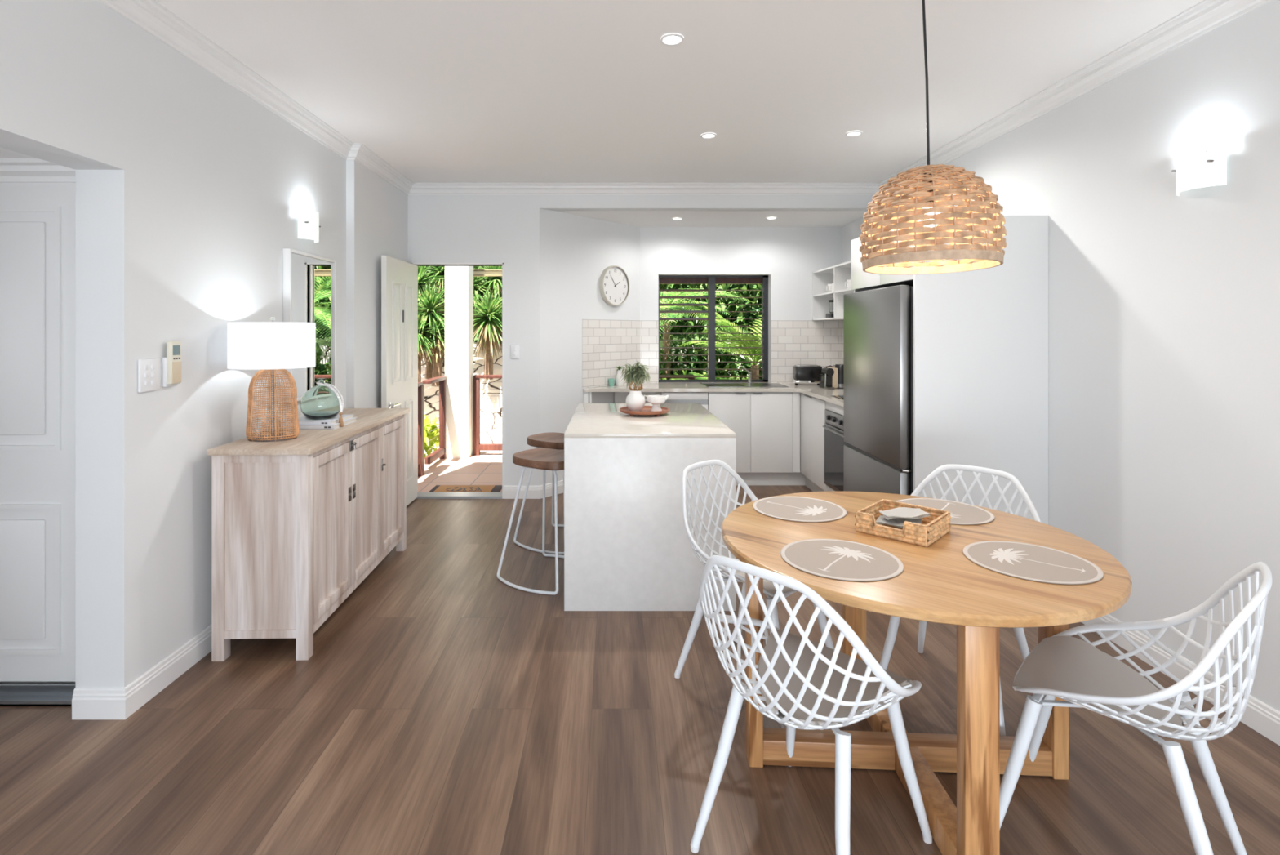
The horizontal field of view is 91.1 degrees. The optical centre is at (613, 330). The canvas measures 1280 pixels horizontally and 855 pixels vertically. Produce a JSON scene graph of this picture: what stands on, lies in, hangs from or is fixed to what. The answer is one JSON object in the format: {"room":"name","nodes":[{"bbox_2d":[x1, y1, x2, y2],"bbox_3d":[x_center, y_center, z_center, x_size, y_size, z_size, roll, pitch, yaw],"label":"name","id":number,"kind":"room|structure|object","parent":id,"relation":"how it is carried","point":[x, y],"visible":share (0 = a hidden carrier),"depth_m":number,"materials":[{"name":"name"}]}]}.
{"room":"dining room","nodes":[
{"label":"dining room","id":0,"kind":"room"},
{"bbox_2d":[0,681,75,684],"bbox_3d":[-2.790,0.270,-0.240,1.620,2.300,5.720,0,0,0],"label":"wall","id":1,"kind":"structure","parent":0,"point":[1,682],"depth_m":2.50,"materials":[{"name":"white paint"}]},
{"bbox_2d":[0,158,75,182],"bbox_3d":[-2.740,0.383,2.440,1.520,2.075,0.120,0,0,0],"label":"trim","id":2,"kind":"structure","parent":1,"relation":"attached to","point":[11,170],"depth_m":2.41,"materials":[{"name":"white paint"}]},
{"bbox_2d":[0,684,75,706],"bbox_3d":[-2.493,1.396,2.408,1.015,0.048,0.065,0,0,0],"label":"trim","id":3,"kind":"structure","parent":1,"relation":"attached to","point":[11,695],"depth_m":2.43,"materials":[{"name":"grey metal"}]},
{"bbox_2d":[0,182,75,681],"bbox_3d":[-2.515,0.394,2.465,0.970,1.948,0.050,0,0,0],"label":"door","id":4,"kind":"structure","parent":1,"relation":"in","point":[37,220],"depth_m":2.45,"materials":[{"name":"white paint"}]},
{"bbox_2d":[0,0,408,687],"bbox_3d":[-1.863,0.090,1.225,0.235,2.660,8.450,0,0,0],"label":"wall","id":5,"kind":"structure","parent":0,"point":[190,191],"depth_m":2.48,"materials":[{"name":"white paint"}]},
{"bbox_2d":[71,624,211,719],"bbox_3d":[-1.839,1.367,3.812,0.196,0.107,3.042,0,0,2],"label":"baseboard","id":6,"kind":"structure","parent":5,"relation":"attached to","point":[87,703],"depth_m":2.37,"materials":[{"name":"white paint"}]},
{"bbox_2d":[137,358,159,392],"bbox_3d":[-1.792,0.170,2.424,0.015,0.124,0.104,0,0,0],"label":"switch plate","id":7,"kind":"object","parent":5,"relation":"attached to","point":[148,370],"visible":1,"depth_m":2.42,"materials":[{"name":"white plastic"}]},
{"bbox_2d":[162,341,181,386],"bbox_3d":[-1.780,0.132,2.535,0.037,0.183,0.068,0,0,0],"label":"remote control","id":8,"kind":"object","parent":5,"relation":"attached to","point":[171,364],"visible":1,"depth_m":2.51,"materials":[{"name":"white plastic"}]},
{"bbox_2d":[297,208,320,243],"bbox_3d":[-1.760,-0.610,3.650,0.076,0.170,0.196,0,0,0],"label":"wall lamp","id":9,"kind":"object","parent":5,"relation":"attached to","point":[308,226],"visible":1,"depth_m":3.59,"materials":[{"name":"white metal"}]},
{"bbox_2d":[283,248,336,402],"bbox_3d":[-1.778,-0.030,3.697,0.041,0.840,0.565,0,0,0],"label":"wall mirror","id":10,"kind":"object","parent":5,"relation":"attached to","point":[309,280],"visible":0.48,"depth_m":3.70,"materials":[{"name":"mirror"}]},
{"bbox_2d":[97,0,1271,195],"bbox_3d":[0.250,-1.198,1.165,4.100,0.085,8.330,0,0,0],"label":"trim","id":11,"kind":"structure","parent":5,"relation":"attached to","point":[153,17],"depth_m":3.30,"materials":[{"name":"white paint"}]},
{"bbox_2d":[417,450,502,491],"bbox_3d":[-0.525,1.482,6.450,3.050,0.115,2.000,0,0,0],"label":"floor","id":12,"kind":"structure","parent":0,"point":[484,468],"depth_m":6.37,"materials":[{"name":"tile"}]},
{"bbox_2d":[417,382,424,476],"bbox_3d":[-1.930,0.973,5.885,0.100,0.935,0.730,0,0,0],"label":"porch railing","id":13,"kind":"object","parent":12,"relation":"on","point":[420,386],"visible":0.26,"depth_m":6.15,"materials":[{"name":"wood"}]},
{"bbox_2d":[422,376,446,464],"bbox_3d":[-1.910,0.973,6.735,0.090,0.935,0.630,0,0,0],"label":"porch railing","id":14,"kind":"object","parent":12,"relation":"on","point":[440,453],"visible":0.94,"depth_m":6.99,"materials":[{"name":"brown wood"}]},
{"bbox_2d":[444,266,473,457],"bbox_3d":[-1.755,-0.030,7.160,0.266,3.100,0.260,0,0,0],"label":"porch column","id":15,"kind":"structure","parent":12,"relation":"on","point":[459,280],"depth_m":7.03,"materials":[{"name":"white"}]},
{"bbox_2d":[473,269,502,276],"bbox_3d":[-0.550,-0.685,7.405,2.700,0.074,0.110,0,0,0],"label":"beam","id":16,"kind":"structure","parent":15,"relation":"attached to","point":[477,273],"depth_m":7.38,"materials":[{"name":"beige"}]},
{"bbox_2d":[429,484,502,491],"bbox_3d":[-1.315,1.416,5.615,0.620,0.018,0.290,0,0,0],"label":"doormat","id":17,"kind":"object","parent":12,"relation":"on","point":[437,487],"visible":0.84,"depth_m":5.62,"materials":[{"name":"brown"}]},
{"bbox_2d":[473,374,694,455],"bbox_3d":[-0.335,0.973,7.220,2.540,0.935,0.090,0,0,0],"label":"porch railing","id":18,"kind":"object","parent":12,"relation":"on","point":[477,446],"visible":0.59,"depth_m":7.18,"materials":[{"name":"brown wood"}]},
{"bbox_2d":[539,208,639,485],"bbox_3d":[-0.193,0.138,5.928,0.200,2.565,1.470,0,0,42],"label":"wall","id":19,"kind":"structure","parent":0,"point":[575,250],"depth_m":5.61,"materials":[{"name":"white paint"}]},
{"bbox_2d":[582,319,639,388],"bbox_3d":[-0.003,0.206,5.999,0.008,0.627,0.812,0,0,43],"label":"tiles","id":20,"kind":"structure","parent":19,"relation":"attached to","point":[607,345],"depth_m":5.93,"materials":[{"name":"tile"}]},
{"bbox_2d":[599,265,629,306],"bbox_3d":[0.016,-0.432,5.990,0.047,0.384,0.384,0,0,43],"label":"wall clock","id":21,"kind":"object","parent":19,"relation":"attached to","point":[614,282],"visible":1,"depth_m":5.98,"materials":[{"name":"beige"}]},
{"bbox_2d":[0,0,1204,182],"bbox_3d":[-0.500,-1.008,1.225,6.000,0.705,8.450,0,0,0],"label":"ceiling","id":22,"kind":"structure","parent":0,"point":[440,91],"depth_m":3.00,"materials":[{"name":"white paint"}]},
{"bbox_2d":[660,33,684,45],"bbox_3d":[0.250,-1.236,2.660,0.100,0.007,0.100,0,0,0],"label":"recessed light","id":23,"kind":"object","parent":22,"relation":"in","point":[671,39],"visible":1,"depth_m":2.66,"materials":[{"name":"white paint"}]},
{"bbox_2d":[858,0,1006,274],"bbox_3d":[1.000,-0.718,1.982,0.411,1.043,0.411,0,0,-14],"label":"pendant lamp","id":24,"kind":"object","parent":22,"relation":"hanging from","point":[922,188],"visible":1,"depth_m":1.85,"materials":[{"name":"brown wicker"}]},
{"bbox_2d":[0,484,1279,854],"bbox_3d":[-0.500,1.470,1.750,6.000,0.100,9.500,0,0,0],"label":"floor","id":25,"kind":"structure","parent":0,"point":[445,706],"depth_m":2.10,"materials":[{"name":"brown wood"}]},
{"bbox_2d":[206,408,409,661],"bbox_3d":[-1.533,0.963,3.399,0.442,0.915,1.433,0,0,-1],"label":"sideboard","id":26,"kind":"object","parent":25,"relation":"on","point":[298,524],"visible":0.98,"depth_m":2.72,"materials":[{"name":"beige wood"}]},
{"bbox_2d":[226,316,315,441],"bbox_3d":[-1.598,0.220,2.945,0.364,0.573,0.364,0,0,20],"label":"table lamp","id":27,"kind":"object","parent":26,"relation":"on","point":[267,347],"visible":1,"depth_m":2.86,"materials":[{"name":"wicker"}]},
{"bbox_2d":[284,417,356,429],"bbox_3d":[-1.565,0.494,3.375,0.255,0.021,0.301,0,0,-1],"label":"book","id":28,"kind":"object","parent":26,"relation":"on","point":[335,425],"visible":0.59,"depth_m":3.23,"materials":[{"name":"white paper"}]},
{"bbox_2d":[286,414,353,424],"bbox_3d":[-1.573,0.475,3.375,0.240,0.018,0.271,0,0,2],"label":"book","id":29,"kind":"object","parent":28,"relation":"on","point":[302,420],"visible":0.47,"depth_m":3.28,"materials":[{"name":"white paper"}]},
{"bbox_2d":[299,377,341,419],"bbox_3d":[-1.562,0.359,3.360,0.210,0.212,0.210,0,0,0],"label":"glass vase","id":30,"kind":"object","parent":29,"relation":"on","point":[319,402],"visible":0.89,"depth_m":3.29,"materials":[{"name":"green"}]},
{"bbox_2d":[315,382,343,426],"bbox_3d":[-1.500,0.386,3.349,0.176,0.233,0.066,0,0,19],"label":"bead garland","id":31,"kind":"object","parent":30,"relation":"hanging from","point":[332,387],"visible":1,"depth_m":3.33,"materials":[{"name":"white"}]},
{"bbox_2d":[497,448,564,595],"bbox_3d":[-0.370,1.069,3.665,0.447,0.700,0.536,0,0,33],"label":"bar stool","id":32,"kind":"object","parent":25,"relation":"on","point":[548,459],"visible":0.7,"depth_m":3.60,"materials":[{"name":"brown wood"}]},
{"bbox_2d":[513,431,564,554],"bbox_3d":[-0.370,1.069,4.270,0.447,0.700,0.536,0,0,33],"label":"bar stool","id":33,"kind":"object","parent":25,"relation":"on","point":[552,440],"visible":0.5,"depth_m":4.22,"materials":[{"name":"brown wood"}]},
{"bbox_2d":[564,403,736,610],"bbox_3d":[0.188,0.970,3.847,0.872,0.900,1.326,0,0,0],"label":"kitchen island","id":34,"kind":"object","parent":25,"relation":"on","point":[628,547],"visible":0.81,"depth_m":3.18,"materials":[{"name":"stone"}]},
{"bbox_2d":[619,405,669,416],"bbox_3d":[0.195,0.502,3.920,0.312,0.036,0.312,0,0,0],"label":"round tray","id":35,"kind":"object","parent":34,"relation":"on","point":[646,410],"visible":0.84,"depth_m":3.83,"materials":[{"name":"wood"}]},
{"bbox_2d":[625,390,644,411],"bbox_3d":[0.140,0.435,3.930,0.123,0.128,0.123,0,0,0],"label":"jar","id":36,"kind":"object","parent":35,"relation":"on","point":[635,400],"visible":0.95,"depth_m":3.89,"materials":[{"name":"white ceramic"}]},
{"bbox_2d":[620,360,650,391],"bbox_3d":[0.136,0.289,3.942,0.196,0.206,0.192,0,0,0],"label":"potted plant","id":37,"kind":"object","parent":36,"relation":"on","point":[631,375],"visible":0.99,"depth_m":3.90,"materials":[{"name":"green plant"}]},
{"bbox_2d":[644,394,668,411],"bbox_3d":[0.270,0.448,3.920,0.118,0.102,0.118,0,0,45],"label":"pedestal bowl","id":38,"kind":"object","parent":35,"relation":"on","point":[655,400],"visible":0.94,"depth_m":3.89,"materials":[{"name":"white ceramic"}]},
{"bbox_2d":[663,391,707,409],"bbox_3d":[0.666,0.938,6.000,0.400,0.764,0.561,0,0,0],"label":"dishwasher","id":39,"kind":"object","parent":25,"relation":"on","point":[701,397],"visible":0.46,"depth_m":5.72,"materials":[{"name":"white laminate"}]},
{"bbox_2d":[707,391,792,471],"bbox_3d":[1.260,0.922,5.994,0.778,0.736,0.572,0,0,0],"label":"base cabinet","id":40,"kind":"object","parent":25,"relation":"on","point":[762,422],"visible":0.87,"depth_m":5.72,"materials":[{"name":"white laminate"}]},
{"bbox_2d":[674,459,834,728],"bbox_3d":[0.577,0.997,2.564,0.562,0.848,0.552,0,0,-45],"label":"dining chair","id":41,"kind":"object","parent":25,"relation":"on","point":[769,588],"visible":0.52,"depth_m":2.63,"materials":[{"name":"white plastic"}]},
{"bbox_2d":[736,471,825,491],"bbox_3d":[0.807,1.355,5.010,1.955,0.129,1.570,0,0,0],"label":"kickboard","id":42,"kind":"object","parent":25,"relation":"on","point":[749,477],"visible":0.19,"depth_m":5.78,"materials":[{"name":"white"}]},
{"bbox_2d":[792,391,826,490],"bbox_3d":[1.960,0.922,5.660,0.639,0.736,1.240,0,0,0],"label":"base cabinet","id":43,"kind":"object","parent":25,"relation":"on","point":[808,411],"visible":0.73,"depth_m":5.45,"materials":[{"name":"white laminate"}]},
{"bbox_2d":[584,382,844,406],"bbox_3d":[1.014,0.536,5.258,2.553,0.032,2.066,0,0,0],"label":"benchtop","id":44,"kind":"object","parent":43,"relation":"on","point":[811,389],"visible":0.5,"depth_m":5.70,"materials":[{"name":"stone"}]},
{"bbox_2d":[615,366,623,386],"bbox_3d":[0.060,0.427,5.988,0.082,0.185,0.128,0,0,12],"label":"vase","id":45,"kind":"object","parent":44,"relation":"on","point":[619,382],"visible":0.98,"depth_m":5.95,"materials":[{"name":"white ceramic"}]},
{"bbox_2d":[701,382,788,386],"bbox_3d":[1.250,0.517,6.020,0.760,0.007,0.400,0,0,0],"label":"sink","id":46,"kind":"object","parent":44,"relation":"in","point":[707,384],"visible":1,"depth_m":6.00,"materials":[{"name":"silver metal"}]},
{"bbox_2d":[792,364,822,385],"bbox_3d":[1.875,0.423,6.045,0.254,0.194,0.175,0,0,4],"label":"toaster","id":47,"kind":"object","parent":44,"relation":"on","point":[802,374],"visible":0.87,"depth_m":5.97,"materials":[{"name":"black metal"}]},
{"bbox_2d":[819,365,837,389],"bbox_3d":[1.965,0.417,5.729,0.135,0.206,0.240,0,0,-8],"label":"coffee machine","id":48,"kind":"object","parent":44,"relation":"on","point":[828,377],"visible":1,"depth_m":5.67,"materials":[{"name":"beige plastic"}]},
{"bbox_2d":[831,364,844,388],"bbox_3d":[2.106,0.411,5.740,0.201,0.218,0.160,0,0,0],"label":"kettle","id":49,"kind":"object","parent":44,"relation":"on","point":[840,367],"visible":0.34,"depth_m":5.68,"materials":[{"name":"silver metal"}]},
{"bbox_2d":[690,555,932,854],"bbox_3d":[0.537,0.997,1.721,0.552,0.848,0.562,0,0,-44],"label":"dining chair","id":50,"kind":"object","parent":25,"relation":"on","point":[811,685],"visible":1,"depth_m":1.61,"materials":[{"name":"white"}]},
{"bbox_2d":[822,400,844,491],"bbox_3d":[1.954,0.922,4.735,0.592,0.732,0.600,0,0,0],"label":"oven","id":51,"kind":"object","parent":25,"relation":"on","point":[834,442],"visible":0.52,"depth_m":4.80,"materials":[{"name":"black metal"}]},
{"bbox_2d":[844,284,913,495],"bbox_3d":[1.888,0.586,3.770,0.704,1.668,0.836,0,0,0],"label":"fridge","id":52,"kind":"object","parent":25,"relation":"on","point":[878,323],"visible":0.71,"depth_m":3.63,"materials":[{"name":"grey metal"}]},
{"bbox_2d":[721,490,1132,854],"bbox_3d":[0.945,1.045,2.055,1.164,0.750,1.164,0,0,3],"label":"round dining table","id":53,"kind":"object","parent":25,"relation":"on","point":[937,583],"visible":0.76,"depth_m":1.75,"materials":[{"name":"brown wood"}]},
{"bbox_2d":[752,495,846,522],"bbox_3d":[0.700,0.667,2.365,0.340,0.004,0.340,0,0,-45],"label":"placemat","id":54,"kind":"object","parent":53,"relation":"on","point":[797,508],"visible":1,"depth_m":2.35,"materials":[{"name":"grey"}]},
{"bbox_2d":[766,501,826,515],"bbox_3d":[0.689,0.666,2.377,0.162,0.001,0.227,0,0,-45],"label":"print","id":55,"kind":"object","parent":54,"relation":"on","point":[794,508],"depth_m":2.36,"materials":[{"name":"white"}]},
{"bbox_2d":[780,538,903,581],"bbox_3d":[0.668,0.667,1.845,0.340,0.004,0.340,0,0,45],"label":"placemat","id":56,"kind":"object","parent":53,"relation":"on","point":[832,558],"visible":1,"depth_m":1.82,"materials":[{"name":"beige"}]},
{"bbox_2d":[817,545,875,571],"bbox_3d":[0.656,0.666,1.834,0.162,0.001,0.227,0,0,45],"label":"print","id":57,"kind":"object","parent":56,"relation":"on","point":[829,557],"depth_m":1.84,"materials":[{"name":"white"}]},
{"bbox_2d":[854,498,951,546],"bbox_3d":[0.972,0.637,2.103,0.235,0.068,0.235,0,0,45],"label":"basket","id":58,"kind":"object","parent":53,"relation":"on","point":[932,527],"visible":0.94,"depth_m":2.06,"materials":[{"name":"wicker"}]},
{"bbox_2d":[875,515,922,528],"bbox_3d":[0.956,0.634,2.097,0.132,0.020,0.110,0,0,30],"label":"napkin","id":59,"kind":"object","parent":58,"relation":"in","point":[896,522],"visible":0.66,"depth_m":2.09,"materials":[{"name":"white fabric"}]},
{"bbox_2d":[879,506,930,519],"bbox_3d":[0.978,0.611,2.109,0.136,0.025,0.092,0,0,6],"label":"napkin","id":60,"kind":"object","parent":59,"relation":"on","point":[900,512],"visible":1,"depth_m":2.10,"materials":[{"name":"white fabric"}]},
{"bbox_2d":[896,497,995,524],"bbox_3d":[1.222,0.667,2.335,0.340,0.004,0.340,0,0,45],"label":"placemat","id":61,"kind":"object","parent":53,"relation":"on","point":[962,513],"visible":0.49,"depth_m":2.34,"materials":[{"name":"grey"}]},
{"bbox_2d":[941,502,959,518],"bbox_3d":[1.234,0.666,2.346,0.162,0.001,0.227,0,0,45],"label":"print","id":62,"kind":"object","parent":61,"relation":"on","point":[953,508],"depth_m":2.36,"materials":[{"name":"white"}]},
{"bbox_2d":[962,540,1103,584],"bbox_3d":[1.212,0.667,1.825,0.340,0.004,0.340,0,0,-45],"label":"placemat","id":63,"kind":"object","parent":53,"relation":"on","point":[1030,562],"visible":1,"depth_m":1.81,"materials":[{"name":"grey"}]},
{"bbox_2d":[989,547,1085,572],"bbox_3d":[1.223,0.666,1.813,0.162,0.001,0.227,0,0,-45],"label":"print","id":64,"kind":"object","parent":63,"relation":"on","point":[1017,557],"depth_m":1.82,"materials":[{"name":"white"}]},
{"bbox_2d":[880,464,1041,735],"bbox_3d":[1.353,0.997,2.464,0.562,0.848,0.552,0,0,45],"label":"dining chair","id":65,"kind":"object","parent":25,"relation":"on","point":[894,622],"visible":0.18,"depth_m":2.58,"materials":[{"name":"white plastic"}]},
{"bbox_2d":[913,215,1048,524],"bbox_3d":[1.946,0.405,3.321,0.705,2.030,0.022,0,0,0],"label":"gable panel","id":66,"kind":"object","parent":25,"relation":"on","point":[981,336],"visible":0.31,"depth_m":3.31,"materials":[{"name":"paint"}]},
{"bbox_2d":[1000,561,1271,854],"bbox_3d":[1.366,0.997,1.681,0.562,0.848,0.552,0,0,-45],"label":"dining chair","id":67,"kind":"object","parent":25,"relation":"on","point":[1072,669],"visible":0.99,"depth_m":1.67,"materials":[{"name":"white plastic"}]},
{"bbox_2d":[408,195,879,485],"bbox_3d":[0.278,0.040,5.390,4.045,2.760,0.120,0,0,0],"label":"wall","id":68,"kind":"structure","parent":0,"point":[442,228],"depth_m":5.33,"materials":[{"name":"white paint"}]},
{"bbox_2d":[381,255,417,505],"bbox_3d":[-1.659,0.426,4.966,0.083,1.963,0.733,0,0,0],"label":"door","id":69,"kind":"structure","parent":68,"relation":"in","point":[398,277],"depth_m":4.90,"materials":[{"name":"white paint"}]},
{"bbox_2d":[410,262,504,498],"bbox_3d":[-1.320,0.419,5.389,0.790,2.001,0.142,0,0,0],"label":"trim","id":70,"kind":"structure","parent":68,"relation":"attached to","point":[502,264],"depth_m":5.32,"materials":[{"name":"white paint"}]},
{"bbox_2d":[415,491,502,498],"bbox_3d":[-1.320,1.421,5.393,0.760,0.038,0.155,0,0,0],"label":"trim","id":71,"kind":"structure","parent":68,"relation":"attached to","point":[420,495],"depth_m":5.36,"materials":[{"name":"grey"}]},
{"bbox_2d":[510,344,519,358],"bbox_3d":[-0.832,0.175,5.323,0.076,0.120,0.012,0,0,0],"label":"switch plate","id":72,"kind":"object","parent":68,"relation":"attached to","point":[514,348],"visible":1,"depth_m":5.32,"materials":[{"name":"white plastic"}]},
{"bbox_2d":[503,480,563,498],"bbox_3d":[-0.568,1.367,5.439,0.745,0.107,0.166,0,0,-30],"label":"baseboard","id":73,"kind":"structure","parent":68,"relation":"attached to","point":[509,491],"depth_m":5.32,"materials":[{"name":"white paint"}]},
{"bbox_2d":[555,210,867,226],"bbox_3d":[0.875,-1.195,5.970,3.250,0.300,1.060,0,0,0],"label":"ceiling","id":74,"kind":"structure","parent":0,"point":[635,218],"depth_m":5.78,"materials":[{"name":"white paint"}]},
{"bbox_2d":[640,226,842,382],"bbox_3d":[1.285,0.138,6.400,2.030,2.565,0.200,0,0,0],"label":"wall","id":75,"kind":"structure","parent":0,"point":[789,256],"depth_m":6.30,"materials":[{"name":"white paint"}]},
{"bbox_2d":[584,391,663,403],"bbox_3d":[0.100,0.922,6.000,0.724,0.736,0.560,0,0,0],"label":"base cabinet","id":76,"kind":"object","parent":75,"relation":"attached to","point":[620,397],"visible":0.1,"depth_m":6.00,"materials":[{"name":"white laminate"}]},
{"bbox_2d":[659,277,761,284],"bbox_3d":[1.022,-0.603,6.800,1.331,0.215,0.600,0,0,0],"label":"trim","id":77,"kind":"structure","parent":75,"relation":"attached to","point":[662,280],"depth_m":6.52,"materials":[{"name":"metal"}]},
{"bbox_2d":[658,275,768,382],"bbox_3d":[1.022,-0.025,6.445,1.131,1.090,0.090,0,0,0],"label":"window","id":78,"kind":"structure","parent":75,"relation":"in","point":[711,290],"depth_m":6.42,"materials":[{"name":"black metal"}]},
{"bbox_2d":[658,382,769,382],"bbox_3d":[1.022,0.530,6.400,1.131,0.020,0.200,0,0,0],"label":"window sill","id":79,"kind":"structure","parent":75,"relation":"attached to","point":[659,382],"depth_m":6.34,"materials":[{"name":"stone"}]},
{"bbox_2d":[640,320,841,382],"bbox_3d":[1.285,0.206,6.296,2.030,0.627,0.008,0,0,0],"label":"wall tiles","id":80,"kind":"structure","parent":75,"relation":"attached to","point":[793,342],"depth_m":6.29,"materials":[{"name":"tile"}]},
{"bbox_2d":[842,0,1279,711],"bbox_3d":[2.400,0.090,1.750,0.200,2.660,9.500,0,0,0],"label":"wall","id":81,"kind":"structure","parent":0,"point":[1164,306],"depth_m":2.60,"materials":[{"name":"white paint"}]},
{"bbox_2d":[812,260,853,319],"bbox_3d":[2.146,-0.349,5.678,0.292,0.485,1.236,0,0,0],"label":"open shelf unit","id":82,"kind":"object","parent":81,"relation":"attached to","point":[837,274],"visible":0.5,"depth_m":5.97,"materials":[{"name":"white laminate"}]},
{"bbox_2d":[826,298,833,317],"bbox_3d":[2.100,-0.216,5.952,0.110,0.186,0.166,0,0,0],"label":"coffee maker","id":83,"kind":"object","parent":82,"relation":"on","point":[831,301],"visible":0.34,"depth_m":5.93,"materials":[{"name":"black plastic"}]},
{"bbox_2d":[841,320,844,364],"bbox_3d":[2.296,0.206,5.260,0.008,0.627,2.080,0,0,0],"label":"wall tiles","id":84,"kind":"structure","parent":81,"relation":"attached to","point":[842,321],"depth_m":6.26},
{"bbox_2d":[851,229,913,289],"bbox_3d":[1.946,-0.443,3.768,0.704,0.335,0.868,0,0,0],"label":"upper cabinet","id":85,"kind":"object","parent":81,"relation":"attached to","point":[860,279],"visible":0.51,"depth_m":3.97,"materials":[{"name":"white laminate"}]},
{"bbox_2d":[1080,613,1279,745],"bbox_3d":[2.292,1.367,0.155,0.016,0.107,6.310,0,0,0],"label":"baseboard","id":86,"kind":"structure","parent":81,"relation":"attached to","point":[1262,717],"depth_m":2.50,"materials":[{"name":"white paint"}]},
{"bbox_2d":[1171,138,1226,195],"bbox_3d":[2.260,-0.630,2.435,0.076,0.170,0.196,0,0,0],"label":"wall lamp","id":87,"kind":"object","parent":81,"relation":"attached to","point":[1202,165],"visible":1,"depth_m":2.38,"materials":[{"name":"white metal"}]},
{"label":"outside","id":88,"kind":"structure","parent":0,"visible":0},
{"bbox_2d":[425,266,754,346],"bbox_3d":[0.000,-1.330,13.218,14.000,3.400,7.128,0,0,0],"label":"bank","id":89,"kind":"object","parent":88,"point":[695,337],"visible":0.02,"depth_m":10.12,"materials":[{"name":"plant"}]},
{"bbox_2d":[417,307,444,382],"bbox_3d":[-2.867,0.279,9.247,0.919,1.286,1.012,0,0,-37],"label":"yucca","id":90,"kind":"object","parent":89,"relation":"on","point":[421,338],"visible":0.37,"depth_m":9.18,"materials":[{"name":"green plant"}]},
{"bbox_2d":[417,281,444,378],"bbox_3d":[-2.753,-0.018,9.477,1.190,1.480,1.198,0,0,0],"label":"yucca","id":91,"kind":"object","parent":89,"relation":"on","point":[428,302],"visible":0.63,"depth_m":9.38,"materials":[{"name":"green plant"}]},
{"bbox_2d":[417,313,444,386],"bbox_3d":[-2.648,0.273,9.376,0.861,1.100,0.805,0,0,0],"label":"yucca","id":92,"kind":"object","parent":89,"relation":"on","point":[437,357],"visible":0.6,"depth_m":9.28,"materials":[{"name":"green plant"}]},
{"bbox_2d":[417,266,444,331],"bbox_3d":[-3.075,-0.289,9.895,1.226,1.822,1.299,0,0,0],"label":"yucca","id":93,"kind":"object","parent":89,"relation":"on","point":[421,283],"visible":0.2,"depth_m":9.85,"materials":[{"name":"green plant"}]},
{"bbox_2d":[422,266,444,320],"bbox_3d":[-2.893,-0.485,10.615,1.058,1.813,1.168,0,0,0],"label":"yucca","id":94,"kind":"object","parent":89,"relation":"on","point":[440,271],"visible":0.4,"depth_m":10.51,"materials":[{"name":"green plant"}]},
{"bbox_2d":[420,266,502,311],"bbox_3d":[-2.947,-1.381,11.025,4.109,3.026,1.228,0,0,0],"label":"shrub","id":95,"kind":"object","parent":89,"relation":"on","point":[420,266],"visible":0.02,"depth_m":10.79,"materials":[{"name":"green plant"}]},
{"bbox_2d":[441,266,490,334],"bbox_3d":[-2.218,-0.326,9.972,0.926,1.495,1.004,0,0,27],"label":"yucca","id":96,"kind":"object","parent":89,"relation":"on","point":[477,286],"visible":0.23,"depth_m":9.94,"materials":[{"name":"green plant"}]},
{"bbox_2d":[473,289,502,379],"bbox_3d":[-1.861,0.034,9.417,1.174,1.376,1.236,0,0,0],"label":"yucca","id":97,"kind":"object","parent":89,"relation":"on","point":[488,326],"visible":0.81,"depth_m":9.29,"materials":[{"name":"green plant"}]},
{"bbox_2d":[473,266,502,315],"bbox_3d":[-1.885,-0.410,10.199,1.332,1.864,1.327,0,0,0],"label":"yucca","id":98,"kind":"object","parent":89,"relation":"on","point":[495,284],"visible":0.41,"depth_m":10.03,"materials":[{"name":"green plant"}]},
{"bbox_2d":[659,284,761,339],"bbox_3d":[1.560,-0.436,10.274,3.514,2.734,1.301,0,0,3],"label":"shrub","id":99,"kind":"object","parent":89,"relation":"on","point":[725,286],"visible":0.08,"depth_m":9.96,"materials":[{"name":"green plant"}]},
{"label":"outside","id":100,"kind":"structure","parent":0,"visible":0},
{"bbox_3d":[0.000,2.320,10.800,18.000,0.800,10.400,0,0,0],"label":"garden","id":101,"kind":"object","parent":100,"visible":0},
{"bbox_2d":[424,414,439,457],"bbox_3d":[-2.761,1.523,7.593,1.387,1.221,2.072,0,0,0],"label":"shrub","id":102,"kind":"object","parent":101,"relation":"on","point":[428,427],"visible":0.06,"depth_m":7.77,"materials":[{"name":"plant"}]},
{"bbox_2d":[421,342,759,454],"bbox_3d":[0.000,1.295,9.507,14.000,2.250,0.550,0,0,0],"label":"stone wall","id":103,"kind":"structure","parent":101,"relation":"on","point":[490,427],"depth_m":9.55,"materials":[{"name":"stone"}]},
{"bbox_2d":[659,367,747,379],"bbox_3d":[1.273,1.277,8.413,2.742,1.614,1.164,0,0,0],"label":"shrub","id":104,"kind":"object","parent":101,"relation":"on","point":[685,371],"visible":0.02,"depth_m":8.38,"materials":[{"name":"green plant"}]},
{"bbox_2d":[659,288,751,379],"bbox_3d":[0.773,0.615,8.836,1.911,3.010,2.175,0,0,-44],"label":"palm","id":105,"kind":"object","parent":101,"relation":"on","point":[664,322],"visible":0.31,"depth_m":8.75,"materials":[{"name":"green plant"}]},
{"bbox_2d":[659,327,761,379],"bbox_3d":[1.509,1.039,8.963,3.247,2.186,0.875,0,0,-1],"label":"shrub","id":106,"kind":"object","parent":101,"relation":"on","point":[689,351],"visible":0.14,"depth_m":8.83,"materials":[{"name":"green plant"}]},
{"bbox_2d":[677,301,761,379],"bbox_3d":[1.831,0.857,7.862,1.970,2.525,2.307,0,0,0],"label":"palm","id":107,"kind":"object","parent":101,"relation":"on","point":[732,344],"visible":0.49,"depth_m":7.60,"materials":[{"name":"green plant"}]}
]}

